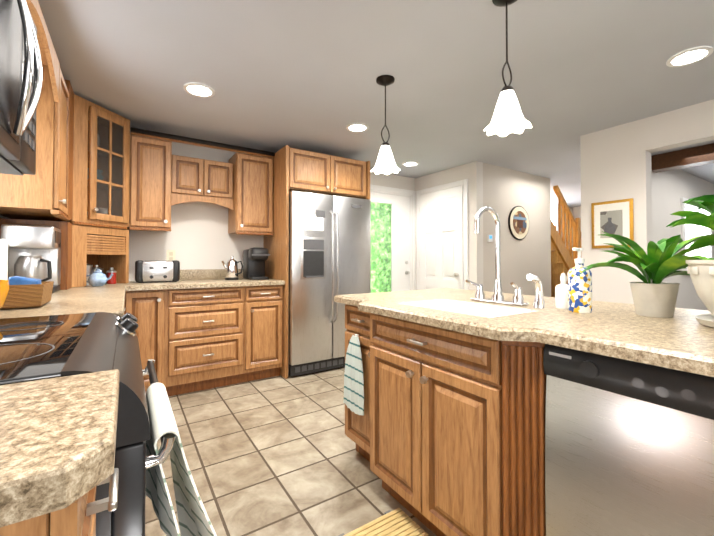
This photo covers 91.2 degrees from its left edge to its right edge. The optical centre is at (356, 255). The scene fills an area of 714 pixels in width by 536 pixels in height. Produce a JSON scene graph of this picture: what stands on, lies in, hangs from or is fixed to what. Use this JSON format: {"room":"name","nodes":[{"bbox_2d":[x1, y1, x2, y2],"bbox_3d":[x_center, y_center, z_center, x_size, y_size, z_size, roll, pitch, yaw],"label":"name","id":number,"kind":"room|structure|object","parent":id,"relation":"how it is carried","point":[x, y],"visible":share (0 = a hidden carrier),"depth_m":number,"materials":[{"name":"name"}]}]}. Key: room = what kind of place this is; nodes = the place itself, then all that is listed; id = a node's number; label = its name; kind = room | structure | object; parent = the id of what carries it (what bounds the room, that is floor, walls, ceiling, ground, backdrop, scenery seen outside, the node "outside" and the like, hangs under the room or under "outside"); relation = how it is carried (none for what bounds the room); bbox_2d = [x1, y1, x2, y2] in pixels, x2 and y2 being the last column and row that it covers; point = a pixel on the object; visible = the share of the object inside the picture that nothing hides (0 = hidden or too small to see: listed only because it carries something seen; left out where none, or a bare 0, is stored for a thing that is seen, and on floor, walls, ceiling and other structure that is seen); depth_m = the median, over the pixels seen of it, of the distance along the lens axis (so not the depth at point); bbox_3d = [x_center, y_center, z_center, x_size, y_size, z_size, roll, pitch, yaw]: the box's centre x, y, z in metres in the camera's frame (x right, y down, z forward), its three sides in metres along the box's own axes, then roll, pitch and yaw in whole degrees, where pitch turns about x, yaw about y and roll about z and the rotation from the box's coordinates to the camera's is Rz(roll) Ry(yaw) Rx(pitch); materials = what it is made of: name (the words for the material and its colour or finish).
{"room":"kitchen","nodes":[
{"label":"kitchen","id":0,"kind":"room"},
{"bbox_2d":[129,135,414,280],"bbox_3d":[-0.918,0.017,3.975,4.370,2.300,0.120,1,-1,-33],"label":"wall","id":1,"kind":"structure","parent":0,"point":[198,236],"depth_m":3.48,"materials":[{"name":"paint"}]},
{"bbox_2d":[129,135,171,231],"bbox_3d":[-1.831,-0.604,3.097,0.306,0.793,0.358,1,-1,-33],"label":"upper cabinet","id":2,"kind":"object","parent":1,"relation":"attached to","point":[150,182],"visible":1,"depth_m":2.97,"materials":[{"name":"brown wood"}]},
{"bbox_2d":[166,250,174,260],"bbox_3d":[-1.774,0.008,3.334,0.075,0.120,0.008,1,-1,-33],"label":"electrical outlet","id":3,"kind":"object","parent":1,"relation":"attached to","point":[170,255],"visible":0.83,"depth_m":3.33,"materials":[{"name":"beige plastic"}]},
{"bbox_2d":[171,155,232,210],"bbox_3d":[-1.499,-0.677,3.376,0.546,0.470,0.258,1,-1,-33],"label":"upper cabinet","id":4,"kind":"object","parent":1,"relation":"attached to","point":[199,180],"visible":0.96,"depth_m":3.28,"materials":[{"name":"brown wood"}]},
{"bbox_2d":[228,152,273,235],"bbox_3d":[-1.086,-0.597,3.586,0.368,0.793,0.358,1,-1,-33],"label":"upper cabinet","id":5,"kind":"object","parent":1,"relation":"attached to","point":[251,213],"visible":1,"depth_m":3.46,"materials":[{"name":"brown wood"}]},
{"bbox_2d":[130,127,274,157],"bbox_3d":[-1.363,-1.025,3.232,1.230,0.048,0.060,1,-1,-33],"label":"crown molding","id":6,"kind":"structure","parent":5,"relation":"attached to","point":[182,139],"depth_m":3.16,"materials":[{"name":"brown wood"}]},
{"bbox_2d":[289,147,365,198],"bbox_3d":[-0.436,-0.835,3.837,0.910,0.400,0.658,1,-1,-33],"label":"upper cabinet","id":7,"kind":"object","parent":1,"relation":"attached to","point":[317,172],"visible":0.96,"depth_m":3.56,"materials":[{"name":"brown wood"}]},
{"bbox_2d":[363,161,369,199],"bbox_3d":[-0.042,0.069,4.088,0.026,2.200,0.648,1,-1,-33],"label":"panel","id":8,"kind":"object","parent":7,"relation":"attached to","point":[367,179],"visible":0.14,"depth_m":3.83,"materials":[{"name":"brown wood"}]},
{"bbox_2d":[370,192,409,292],"bbox_3d":[0.406,0.160,4.800,0.870,2.020,0.092,1,-1,-33],"label":"exterior door","id":9,"kind":"structure","parent":1,"relation":"in","point":[400,242],"depth_m":4.92,"materials":[{"name":"white paint"}]},
{"bbox_2d":[370,184,415,289],"bbox_3d":[0.387,0.122,4.819,1.050,2.115,0.140,1,-1,-33],"label":"door frame","id":10,"kind":"structure","parent":1,"relation":"attached to","point":[393,190],"depth_m":5.02,"materials":[{"name":"white paint"}]},
{"bbox_2d":[145,366,435,535],"bbox_3d":[2.286,1.190,3.442,9.400,0.060,9.500,1,-1,-33],"label":"floor","id":11,"kind":"structure","parent":0,"point":[280,455],"depth_m":1.92,"materials":[{"name":"tile"}]},
{"bbox_2d":[0,468,118,535],"bbox_3d":[-0.599,0.673,0.304,0.640,0.880,0.308,1,-1,-33],"label":"base cabinet","id":12,"kind":"object","parent":11,"relation":"on","point":[77,517],"visible":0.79,"depth_m":0.35,"materials":[{"name":"brown wood"}]},
{"bbox_2d":[0,312,216,535],"bbox_3d":[-0.784,0.642,0.848,0.891,0.898,0.796,1,-1,-33],"label":"range","id":13,"kind":"object","parent":11,"relation":"on","point":[34,348],"visible":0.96,"depth_m":0.74,"materials":[{"name":"black metal"}]},
{"bbox_2d":[146,383,216,535],"bbox_3d":[-0.414,0.605,0.900,0.215,0.484,0.340,1,-1,-33],"label":"towel","id":14,"kind":"object","parent":13,"relation":"hanging from","point":[193,518],"depth_m":0.84,"materials":[{"name":"white fabric"}]},
{"bbox_2d":[124,289,167,394],"bbox_3d":[-1.807,0.712,2.944,0.303,0.880,0.608,1,-1,-33],"label":"base cabinet","id":15,"kind":"object","parent":11,"relation":"on","point":[150,307],"depth_m":2.73,"materials":[{"name":"brown wood"}]},
{"bbox_2d":[168,286,247,395],"bbox_3d":[-1.423,0.716,3.195,0.614,0.880,0.608,1,-1,-33],"label":"base cabinet","id":16,"kind":"object","parent":11,"relation":"on","point":[193,339],"depth_m":2.95,"materials":[{"name":"brown wood"}]},
{"bbox_2d":[248,285,282,380],"bbox_3d":[-1.014,0.720,3.464,0.365,0.880,0.608,1,-1,-33],"label":"base cabinet","id":17,"kind":"object","parent":11,"relation":"on","point":[265,302],"depth_m":3.22,"materials":[{"name":"brown wood"}]},
{"bbox_2d":[263,145,288,378],"bbox_3d":[-0.836,0.061,3.567,0.028,2.200,0.648,1,-1,-33],"label":"panel","id":18,"kind":"object","parent":11,"relation":"on","point":[276,244],"visible":0.57,"depth_m":3.38,"materials":[{"name":"brown wood"}]},
{"bbox_2d":[288,191,370,376],"bbox_3d":[-0.399,0.272,3.765,0.910,1.745,0.756,1,-1,-33],"label":"fridge","id":19,"kind":"object","parent":11,"relation":"on","point":[329,247],"visible":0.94,"depth_m":3.43,"materials":[{"name":"silver metal"}]},
{"bbox_2d":[344,308,397,454],"bbox_3d":[0.360,0.706,2.083,0.880,0.868,0.350,1,-1,-33],"label":"base cabinet","id":20,"kind":"object","parent":11,"relation":"on","point":[360,327],"depth_m":1.87,"materials":[{"name":"brown wood"}]},
{"bbox_2d":[334,292,713,376],"bbox_3d":[0.633,0.234,1.096,0.425,0.038,2.370,1,-1,-33],"label":"countertop","id":21,"kind":"structure","parent":20,"relation":"on","point":[690,350],"depth_m":1.02,"materials":[{"name":"beige stone"}]},
{"bbox_2d":[398,296,541,367],"bbox_3d":[0.452,0.304,1.497,0.301,0.170,0.496,1,-1,-33],"label":"sink","id":22,"kind":"object","parent":21,"relation":"in","point":[472,349],"depth_m":1.29,"materials":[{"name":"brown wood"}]},
{"bbox_2d":[466,206,545,307],"bbox_3d":[0.627,-0.002,1.569,0.196,0.446,0.349,1,-1,-33],"label":"faucet","id":23,"kind":"object","parent":21,"relation":"on","point":[517,299],"visible":1,"depth_m":1.61,"materials":[{"name":"silver metal"}]},
{"bbox_2d":[577,195,713,326],"bbox_3d":[1.131,-0.013,1.147,0.478,0.456,0.702,1,-1,-33],"label":"plant","id":24,"kind":"object","parent":21,"relation":"on","point":[659,261],"visible":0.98,"depth_m":1.20,"materials":[{"name":"green plant"}]},
{"bbox_2d":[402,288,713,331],"bbox_3d":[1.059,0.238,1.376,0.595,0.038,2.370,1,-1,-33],"label":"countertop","id":25,"kind":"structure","parent":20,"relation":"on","point":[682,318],"depth_m":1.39,"materials":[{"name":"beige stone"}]},
{"bbox_2d":[555,273,567,308],"bbox_3d":[0.861,0.146,1.456,0.060,0.146,0.060,1,-1,-33],"label":"soap bottle","id":26,"kind":"object","parent":25,"relation":"on","point":[561,295],"visible":0.9,"depth_m":1.44,"materials":[{"name":"white plastic"}]},
{"bbox_2d":[568,248,591,312],"bbox_3d":[0.863,0.095,1.357,0.085,0.247,0.080,1,-1,-33],"label":"soap bottle","id":27,"kind":"object","parent":25,"relation":"on","point":[579,293],"visible":0.98,"depth_m":1.33,"materials":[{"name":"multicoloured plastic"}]},
{"bbox_2d":[338,508,428,535],"bbox_3d":[0.173,1.119,1.260,0.340,0.016,0.510,1,-1,-33],"label":"bamboo mat","id":28,"kind":"object","parent":11,"relation":"on","point":[398,522],"visible":1,"depth_m":1.43,"materials":[{"name":"beige wood"}]},
{"bbox_2d":[362,340,546,535],"bbox_3d":[0.635,0.783,1.622,0.925,0.700,0.720,1,-1,-33],"label":"base cabinet","id":29,"kind":"object","parent":11,"relation":"on","point":[445,402],"depth_m":1.22,"materials":[{"name":"brown wood"}]},
{"bbox_2d":[551,185,581,296],"bbox_3d":[3.362,0.042,6.203,2.490,2.316,0.995,1,-1,-33],"label":"stairs","id":30,"kind":"structure","parent":11,"relation":"on","point":[563,256],"depth_m":5.74,"materials":[{"name":"brown wood"}]},
{"bbox_2d":[543,344,713,535],"bbox_3d":[0.954,0.689,0.935,0.607,0.866,0.590,1,-1,-33],"label":"dishwasher","id":31,"kind":"object","parent":11,"relation":"on","point":[629,447],"visible":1,"depth_m":0.86,"materials":[{"name":"silver metal"}]},
{"bbox_3d":[-1.547,0.694,1.747,0.640,0.880,1.538,1,-1,-33],"label":"base cabinet","id":32,"kind":"object","parent":11,"relation":"on","visible":0},
{"bbox_2d":[0,297,124,527],"bbox_3d":[-0.594,0.162,0.302,0.638,0.138,0.328,1,-1,-33],"label":"countertop","id":33,"kind":"structure","parent":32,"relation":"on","point":[57,442],"depth_m":0.38,"materials":[{"name":"stone"}]},
{"bbox_2d":[51,281,135,300],"bbox_3d":[-1.724,0.188,2.043,0.660,0.138,2.216,1,-1,-33],"label":"countertop","id":34,"kind":"structure","parent":32,"relation":"on","point":[89,292],"depth_m":2.06,"materials":[{"name":"stone"}]},
{"bbox_2d":[0,239,7,279],"bbox_3d":[-1.754,0.048,1.667,0.150,0.330,0.150,1,-1,-33],"label":"paper towel","id":35,"kind":"object","parent":34,"relation":"on","point":[3,259],"visible":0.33,"depth_m":1.67,"materials":[{"name":"white paper"}]},
{"bbox_2d":[0,280,8,307],"bbox_3d":[-1.280,0.145,1.145,0.200,0.120,0.200,1,-1,-33],"label":"bowl","id":36,"kind":"object","parent":34,"relation":"on","point":[4,287],"visible":1,"depth_m":1.18,"materials":[{"name":"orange ceramic"}]},
{"bbox_2d":[0,276,53,308],"bbox_3d":[-1.370,0.144,1.427,0.170,0.121,0.230,1,-1,-33],"label":"wicker basket","id":37,"kind":"object","parent":34,"relation":"on","point":[24,292],"visible":0.92,"depth_m":1.36,"materials":[{"name":"brown wicker"}]},
{"bbox_2d":[1,224,60,292],"bbox_3d":[-1.883,0.026,2.032,0.223,0.385,0.269,1,-1,-33],"label":"coffee maker","id":38,"kind":"object","parent":34,"relation":"on","point":[34,251],"visible":0.73,"depth_m":1.97,"materials":[{"name":"white plastic"}]},
{"bbox_2d":[0,218,128,289],"bbox_3d":[-2.093,0.007,2.606,0.658,0.436,0.876,1,-1,-33],"label":"appliance garage","id":39,"kind":"object","parent":34,"relation":"on","point":[87,250],"visible":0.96,"depth_m":2.54,"materials":[{"name":"brown wood"}]},
{"bbox_2d":[86,264,92,285],"bbox_3d":[-2.061,0.135,2.637,0.106,0.182,0.106,1,-1,-33],"label":"canister","id":40,"kind":"object","parent":39,"relation":"on","point":[89,267],"depth_m":2.62,"materials":[{"name":"silver metal"}]},
{"bbox_2d":[92,265,103,272],"bbox_3d":[-2.056,0.151,2.758,0.096,0.152,0.096,1,-1,-33],"label":"lid","id":41,"kind":"object","parent":39,"relation":"on","point":[96,266],"depth_m":2.74,"materials":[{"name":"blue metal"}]},
{"bbox_2d":[106,267,116,283],"bbox_3d":[-1.966,0.162,2.800,0.070,0.132,0.070,1,-1,-33],"label":"canister","id":42,"kind":"object","parent":39,"relation":"on","point":[113,280],"depth_m":2.78,"materials":[{"name":"red metal"}]},
{"bbox_2d":[86,269,112,285],"bbox_3d":[-1.895,0.161,2.566,0.178,0.130,0.116,1,-1,-33],"label":"teapot","id":43,"kind":"object","parent":34,"relation":"on","point":[97,277],"visible":0.98,"depth_m":2.53,"materials":[{"name":"ceramic"}]},
{"bbox_2d":[136,269,284,289],"bbox_3d":[-1.368,0.205,3.222,1.230,0.138,0.638,1,-1,-33],"label":"countertop","id":44,"kind":"structure","parent":32,"relation":"on","point":[197,278],"depth_m":3.14,"materials":[{"name":"stone"}]},
{"bbox_2d":[135,260,179,282],"bbox_3d":[-1.726,0.138,3.026,0.330,0.190,0.193,1,-1,-33],"label":"toaster","id":45,"kind":"object","parent":44,"relation":"on","point":[156,271],"visible":1,"depth_m":2.96,"materials":[{"name":"silver metal"}]},
{"bbox_2d":[221,256,242,279],"bbox_3d":[-1.211,0.121,3.399,0.207,0.235,0.128,1,-1,-33],"label":"kettle","id":46,"kind":"object","parent":44,"relation":"on","point":[231,268],"visible":1,"depth_m":3.35,"materials":[{"name":"silver metal"}]},
{"bbox_2d":[243,247,269,279],"bbox_3d":[-1.014,0.083,3.510,0.180,0.315,0.312,1,-1,-33],"label":"coffee maker","id":47,"kind":"object","parent":44,"relation":"on","point":[254,258],"visible":1,"depth_m":3.46,"materials":[{"name":"black plastic"}]},
{"bbox_2d":[38,0,713,206],"bbox_3d":[2.286,-1.170,3.477,9.400,0.060,9.500,1,-1,-33],"label":"ceiling","id":48,"kind":"structure","parent":0,"point":[276,75],"depth_m":2.19,"materials":[{"name":"paint"}]},
{"bbox_2d":[183,82,214,96],"bbox_3d":[-1.099,-1.150,2.438,0.200,0.010,0.200,1,-1,-33],"label":"recessed light","id":49,"kind":"object","parent":48,"relation":"in","point":[198,89],"visible":0.98,"depth_m":2.42,"materials":[{"name":"white paint"}]},
{"bbox_2d":[346,123,368,131],"bbox_3d":[0.004,-1.140,3.126,0.200,0.010,0.200,1,-1,-33],"label":"recessed light","id":50,"kind":"object","parent":48,"relation":"in","point":[357,127],"visible":0.94,"depth_m":3.12,"materials":[{"name":"white paint"}]},
{"bbox_2d":[370,75,399,174],"bbox_3d":[0.187,-0.854,2.297,0.201,0.606,0.201,1,-1,-33],"label":"pendant light","id":51,"kind":"object","parent":48,"relation":"hanging from","point":[385,164],"visible":1,"depth_m":2.27,"materials":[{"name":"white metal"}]},
{"bbox_2d":[402,161,418,165],"bbox_3d":[0.658,-1.123,4.298,0.200,0.010,0.200,1,-1,-33],"label":"recessed light","id":52,"kind":"object","parent":48,"relation":"in","point":[411,163],"visible":0.96,"depth_m":4.27,"materials":[{"name":"white paint"}]},
{"bbox_2d":[484,0,531,136],"bbox_3d":[0.670,-0.865,1.561,0.201,0.606,0.201,1,-1,-33],"label":"pendant light","id":53,"kind":"object","parent":48,"relation":"hanging from","point":[508,118],"visible":1,"depth_m":1.55,"materials":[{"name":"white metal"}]},
{"bbox_2d":[651,143,713,172],"bbox_3d":[4.669,-1.075,2.106,0.180,0.168,4.595,1,-1,-33],"label":"beam","id":54,"kind":"structure","parent":48,"relation":"attached to","point":[688,157],"depth_m":3.75,"materials":[{"name":"brown wood"}]},
{"bbox_2d":[666,46,713,66],"bbox_3d":[1.938,-1.156,2.040,0.200,0.010,0.200,1,-1,-33],"label":"recessed light","id":55,"kind":"object","parent":48,"relation":"in","point":[689,56],"visible":1,"depth_m":2.03,"materials":[{"name":"white paint"}]},
{"bbox_2d":[415,161,482,290],"bbox_3d":[1.185,0.027,4.644,0.120,2.300,1.070,1,-1,-33],"label":"wall","id":56,"kind":"structure","parent":0,"point":[472,172],"depth_m":4.24,"materials":[{"name":"paint"}]},
{"bbox_2d":[419,185,463,289],"bbox_3d":[1.074,0.154,4.614,0.092,2.030,0.764,1,-1,-33],"label":"closet door","id":57,"kind":"structure","parent":56,"relation":"in","point":[441,239],"depth_m":4.60,"materials":[{"name":"white paint"}]},
{"bbox_2d":[416,179,468,289],"bbox_3d":[1.106,0.124,4.633,0.018,2.107,0.900,1,-1,-33],"label":"door frame","id":58,"kind":"structure","parent":56,"relation":"attached to","point":[464,182],"depth_m":4.31,"materials":[{"name":"white paint"}]},
{"bbox_2d":[483,163,550,296],"bbox_3d":[2.139,0.028,4.703,1.540,2.300,0.120,1,-1,-33],"label":"wall","id":59,"kind":"structure","parent":0,"point":[506,191],"depth_m":4.63,"materials":[{"name":"beige paint"}]},
{"bbox_2d":[487,235,492,241],"bbox_3d":[1.632,-0.208,4.286,0.080,0.090,0.022,1,-1,-33],"label":"switch","id":60,"kind":"object","parent":59,"relation":"attached to","point":[489,238],"visible":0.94,"depth_m":4.27,"materials":[{"name":"white plastic"}]},
{"bbox_2d":[508,206,528,239],"bbox_3d":[2.148,-0.430,4.624,0.450,0.450,0.028,1,-1,-33],"label":"picture","id":61,"kind":"object","parent":59,"relation":"attached to","point":[518,221],"visible":0.96,"depth_m":4.60,"materials":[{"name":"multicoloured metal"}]},
{"bbox_2d":[550,203,572,251],"bbox_3d":[2.864,0.056,6.578,4.810,2.300,0.120,1,-1,-33],"label":"wall","id":62,"kind":"structure","parent":0,"point":[571,209],"depth_m":7.62,"materials":[{"name":"paint"}]},
{"bbox_2d":[551,204,556,224],"bbox_3d":[3.156,-0.437,6.696,2.600,1.290,0.008,1,-1,-33],"label":"window","id":63,"kind":"structure","parent":62,"relation":"attached to","point":[554,213],"depth_m":7.35,"materials":[{"name":"white"}]},
{"bbox_2d":[573,206,580,224],"bbox_3d":[6.701,0.033,5.043,0.120,2.300,7.300,1,-1,-33],"label":"wall","id":64,"kind":"structure","parent":0,"point":[576,212],"depth_m":7.73,"materials":[{"name":"paint"}]},
{"bbox_2d":[580,99,713,303],"bbox_3d":[2.662,-0.002,2.642,0.130,2.300,1.720,1,-1,-33],"label":"wall","id":65,"kind":"structure","parent":0,"point":[615,162],"depth_m":3.03,"materials":[{"name":"paint"}]},
{"bbox_2d":[591,198,633,247],"bbox_3d":[2.263,-0.276,3.108,0.025,0.420,0.320,1,-1,-33],"label":"picture frame","id":66,"kind":"object","parent":65,"relation":"attached to","point":[615,217],"visible":0.77,"depth_m":3.10,"materials":[{"name":"gold metal"}]},
{"bbox_2d":[652,169,713,310],"bbox_3d":[4.187,0.027,4.600,4.570,2.300,0.120,1,-1,-33],"label":"wall","id":67,"kind":"structure","parent":0,"point":[670,188],"depth_m":4.46,"materials":[{"name":"paint"}]},
{"bbox_2d":[681,197,712,270],"bbox_3d":[4.801,-0.249,4.917,1.360,1.000,0.029,1,-1,-33],"label":"window","id":68,"kind":"structure","parent":67,"relation":"in","point":[691,230],"depth_m":4.84,"materials":[{"name":"white"}]},
{"bbox_3d":[-0.806,-0.043,-0.066,0.120,2.300,7.000,1,-1,-33],"label":"wall","id":69,"kind":"structure","parent":0,"visible":0},
{"bbox_2d":[0,0,42,175],"bbox_3d":[-0.986,-0.511,0.732,0.444,0.490,0.796,1,-1,-33],"label":"microwave","id":70,"kind":"object","parent":69,"relation":"attached to","point":[21,76],"visible":1,"depth_m":0.91,"materials":[{"name":"silver metal"}]},
{"bbox_2d":[0,64,69,220],"bbox_3d":[-1.867,-0.638,1.999,0.358,0.828,0.398,1,-1,-33],"label":"upper cabinet","id":71,"kind":"object","parent":69,"relation":"attached to","point":[43,191],"visible":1,"depth_m":1.89,"materials":[{"name":"brown wood"}]},
{"bbox_2d":[26,0,59,101],"bbox_3d":[-1.512,-0.953,1.435,0.328,0.215,0.938,1,-1,-33],"label":"upper cabinet","id":72,"kind":"object","parent":69,"relation":"attached to","point":[49,58],"visible":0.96,"depth_m":1.69,"materials":[{"name":"brown wood"}]},
{"bbox_2d":[0,79,129,229],"bbox_3d":[-2.093,-0.668,2.616,0.658,0.909,0.876,1,-1,-33],"label":"upper cabinet","id":73,"kind":"object","parent":69,"relation":"attached to","point":[99,169],"visible":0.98,"depth_m":2.59,"materials":[{"name":"brown wood"}]},
{"label":"outside","id":74,"kind":"structure","parent":0,"visible":0},
{"bbox_2d":[371,202,390,292],"bbox_3d":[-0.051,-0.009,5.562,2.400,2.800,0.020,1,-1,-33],"label":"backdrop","id":75,"kind":"structure","parent":74,"point":[385,284],"depth_m":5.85,"materials":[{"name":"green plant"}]}
]}

